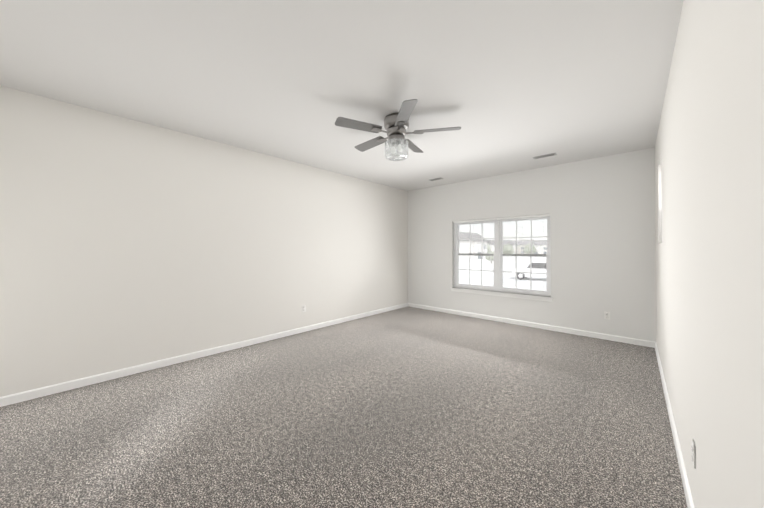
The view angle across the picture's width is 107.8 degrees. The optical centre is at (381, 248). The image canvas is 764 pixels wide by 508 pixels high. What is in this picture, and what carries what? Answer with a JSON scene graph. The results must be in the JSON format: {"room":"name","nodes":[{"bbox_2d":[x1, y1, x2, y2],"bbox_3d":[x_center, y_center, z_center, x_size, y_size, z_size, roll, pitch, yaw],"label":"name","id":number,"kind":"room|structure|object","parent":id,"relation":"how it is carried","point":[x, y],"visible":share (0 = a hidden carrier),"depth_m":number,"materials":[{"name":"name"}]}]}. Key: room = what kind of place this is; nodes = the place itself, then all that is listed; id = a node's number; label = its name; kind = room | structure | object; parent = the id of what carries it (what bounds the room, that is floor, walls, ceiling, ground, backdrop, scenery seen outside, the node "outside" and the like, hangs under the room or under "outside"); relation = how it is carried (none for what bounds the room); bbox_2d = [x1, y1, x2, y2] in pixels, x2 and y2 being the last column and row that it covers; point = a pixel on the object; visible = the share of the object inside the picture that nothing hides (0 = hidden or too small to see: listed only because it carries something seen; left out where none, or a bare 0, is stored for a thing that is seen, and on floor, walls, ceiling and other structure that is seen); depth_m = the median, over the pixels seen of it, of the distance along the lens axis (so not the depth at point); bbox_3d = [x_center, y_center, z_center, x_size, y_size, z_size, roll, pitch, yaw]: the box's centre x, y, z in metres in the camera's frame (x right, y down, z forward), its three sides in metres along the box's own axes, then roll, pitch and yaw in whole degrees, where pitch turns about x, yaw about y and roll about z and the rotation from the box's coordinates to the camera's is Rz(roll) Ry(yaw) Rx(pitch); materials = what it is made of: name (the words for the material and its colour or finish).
{"room":"empty bedroom","nodes":[
{"label":"empty bedroom","id":0,"kind":"room"},
{"bbox_2d":[0,85,407,396],"bbox_3d":[-1.556,-0.010,4.373,0.160,2.740,6.600,0,-1,42],"label":"wall","id":1,"kind":"structure","parent":0,"point":[125,242],"depth_m":3.17,"materials":[{"name":"white paint"}]},
{"bbox_2d":[0,303,407,406],"bbox_3d":[-1.491,1.319,4.306,0.014,0.082,6.280,0,-1,42],"label":"baseboard","id":2,"kind":"structure","parent":1,"relation":"attached to","point":[48,390],"depth_m":3.15,"materials":[{"name":"white wood"}]},
{"bbox_2d":[0,0,683,190],"bbox_3d":[0.067,-1.450,2.911,4.540,0.120,6.600,0,-1,42],"label":"ceiling","id":3,"kind":"structure","parent":0,"point":[509,86],"depth_m":2.21,"materials":[{"name":"white paint"}]},
{"bbox_2d":[335,99,460,160],"bbox_3d":[0.136,-1.173,3.012,1.256,0.432,1.286,0,-1,42],"label":"ceiling fan","id":4,"kind":"object","parent":3,"relation":"hanging from","point":[396,126],"visible":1,"depth_m":2.88,"materials":[{"name":"silver metal"}]},
{"bbox_2d":[533,153,556,158],"bbox_3d":[2.427,-1.377,4.159,0.300,0.011,0.110,0,-1,42],"label":"ceiling vent","id":5,"kind":"object","parent":3,"relation":"in","point":[546,155],"visible":0.96,"depth_m":4.16,"materials":[{"name":"silver metal"}]},
{"bbox_2d":[0,306,686,507],"bbox_3d":[0.067,1.411,2.893,4.540,0.120,6.600,0,-1,42],"label":"floor","id":6,"kind":"structure","parent":0,"point":[408,407],"depth_m":2.09,"materials":[{"name":"carpet"}]},
{"bbox_2d":[408,148,655,341],"bbox_3d":[2.229,-0.004,5.287,4.220,2.740,0.160,0,-1,42],"label":"wall","id":7,"kind":"structure","parent":0,"point":[600,211],"depth_m":4.45,"materials":[{"name":"white paint"}]},
{"bbox_2d":[450,287,552,301],"bbox_3d":[2.164,0.854,5.270,1.870,0.075,0.115,0,-1,42],"label":"window sill","id":8,"kind":"structure","parent":7,"relation":"attached to","point":[518,295],"depth_m":5.14,"materials":[{"name":"white wood"}]},
{"bbox_2d":[454,216,550,294],"bbox_3d":[2.230,0.119,5.347,1.800,1.395,0.090,0,-1,42],"label":"window","id":9,"kind":"structure","parent":7,"relation":"in","point":[498,272],"depth_m":5.29,"materials":[{"name":"white plastic"}]},
{"bbox_2d":[408,303,654,347],"bbox_3d":[2.171,1.325,5.214,4.220,0.082,0.014,0,-1,42],"label":"baseboard","id":10,"kind":"structure","parent":7,"relation":"attached to","point":[640,342],"depth_m":4.66,"materials":[{"name":"white wood"}]},
{"bbox_2d":[604,311,609,319],"bbox_3d":[3.350,0.999,4.150,0.070,0.115,0.010,0,-1,42],"label":"electrical outlet","id":11,"kind":"object","parent":7,"relation":"attached to","point":[606,315],"visible":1,"depth_m":4.15,"materials":[{"name":"white plastic"}]},
{"bbox_2d":[655,0,763,507],"bbox_3d":[1.689,-0.029,1.431,0.160,2.740,6.600,0,-1,42],"label":"wall","id":12,"kind":"structure","parent":0,"point":[709,197],"depth_m":0.98,"materials":[{"name":"white paint"}]},
{"bbox_2d":[655,342,694,507],"bbox_3d":[1.625,1.300,1.481,0.014,0.082,6.280,0,-1,42],"label":"baseboard","id":13,"kind":"structure","parent":12,"relation":"attached to","point":[687,491],"depth_m":1.82,"materials":[{"name":"white wood"}]},
{"bbox_2d":[691,439,695,468],"bbox_3d":[1.505,0.990,1.348,0.010,0.115,0.070,0,-1,42],"label":"electrical outlet","id":14,"kind":"object","parent":12,"relation":"attached to","point":[693,445],"visible":1,"depth_m":1.33,"materials":[{"name":"white plastic"}]},
{"label":"outside","id":15,"kind":"structure","parent":0,"visible":0},
{"bbox_2d":[459,256,546,290],"bbox_3d":[85.874,3.596,100.668,320.000,0.300,252.960,0,-1,42],"label":"ground","id":16,"kind":"structure","parent":15,"point":[476,262],"depth_m":50.95,"materials":[{"name":"white"}]},
{"bbox_2d":[459,232,487,258],"bbox_3d":[29.621,-1.001,93.510,9.800,8.800,9.900,0,0,-38],"label":"house","id":17,"kind":"structure","parent":16,"relation":"on","point":[467,246],"depth_m":89.40,"materials":[{"name":"white"}]},
{"bbox_2d":[485,253,493,262],"bbox_3d":[23.204,1.880,59.106,2.229,2.584,2.000,0,-1,42],"label":"tree","id":18,"kind":"object","parent":16,"relation":"on","point":[487,258],"depth_m":58.66,"materials":[{"name":"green plant"}]},
{"bbox_2d":[489,240,514,253],"bbox_3d":[61.844,-0.345,147.557,11.900,8.200,12.800,0,0,-36],"label":"house","id":19,"kind":"structure","parent":16,"relation":"on","point":[505,242],"depth_m":144.11,"materials":[{"name":"white"}]},
{"bbox_2d":[459,272,545,287],"bbox_3d":[15.669,2.925,23.234,280.000,0.020,9.000,0,-1,42],"label":"road","id":20,"kind":"structure","parent":16,"relation":"on","point":[475,276],"depth_m":25.47,"materials":[{"name":"white"}]},
{"bbox_2d":[511,261,545,279],"bbox_3d":[14.714,2.072,25.893,4.760,1.700,1.980,0,0,38],"label":"car","id":21,"kind":"object","parent":20,"relation":"on","point":[534,264],"depth_m":25.48,"materials":[{"name":"white paint"}]},
{"bbox_2d":[503,245,513,253],"bbox_3d":[48.916,0.871,108.289,4.458,5.250,4.000,0,-1,42],"label":"tree","id":22,"kind":"object","parent":16,"relation":"on","point":[508,247],"depth_m":106.89,"materials":[{"name":"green plant"}]},
{"bbox_2d":[513,239,533,253],"bbox_3d":[77.244,-0.495,155.053,11.900,8.600,13.800,0,0,-36],"label":"house","id":23,"kind":"structure","parent":16,"relation":"on","point":[519,248],"depth_m":151.20,"materials":[{"name":"grey"}]},
{"bbox_2d":[523,244,536,253],"bbox_3d":[65.159,0.682,122.761,4.904,5.820,4.400,0,-1,42],"label":"tree","id":24,"kind":"object","parent":16,"relation":"on","point":[528,249],"depth_m":121.55,"materials":[{"name":"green plant"}]},
{"bbox_2d":[529,240,546,253],"bbox_3d":[84.755,-0.350,146.799,11.900,8.200,12.800,0,0,-36],"label":"house","id":25,"kind":"structure","parent":16,"relation":"on","point":[541,244],"depth_m":143.35,"materials":[{"name":"white"}]}
]}

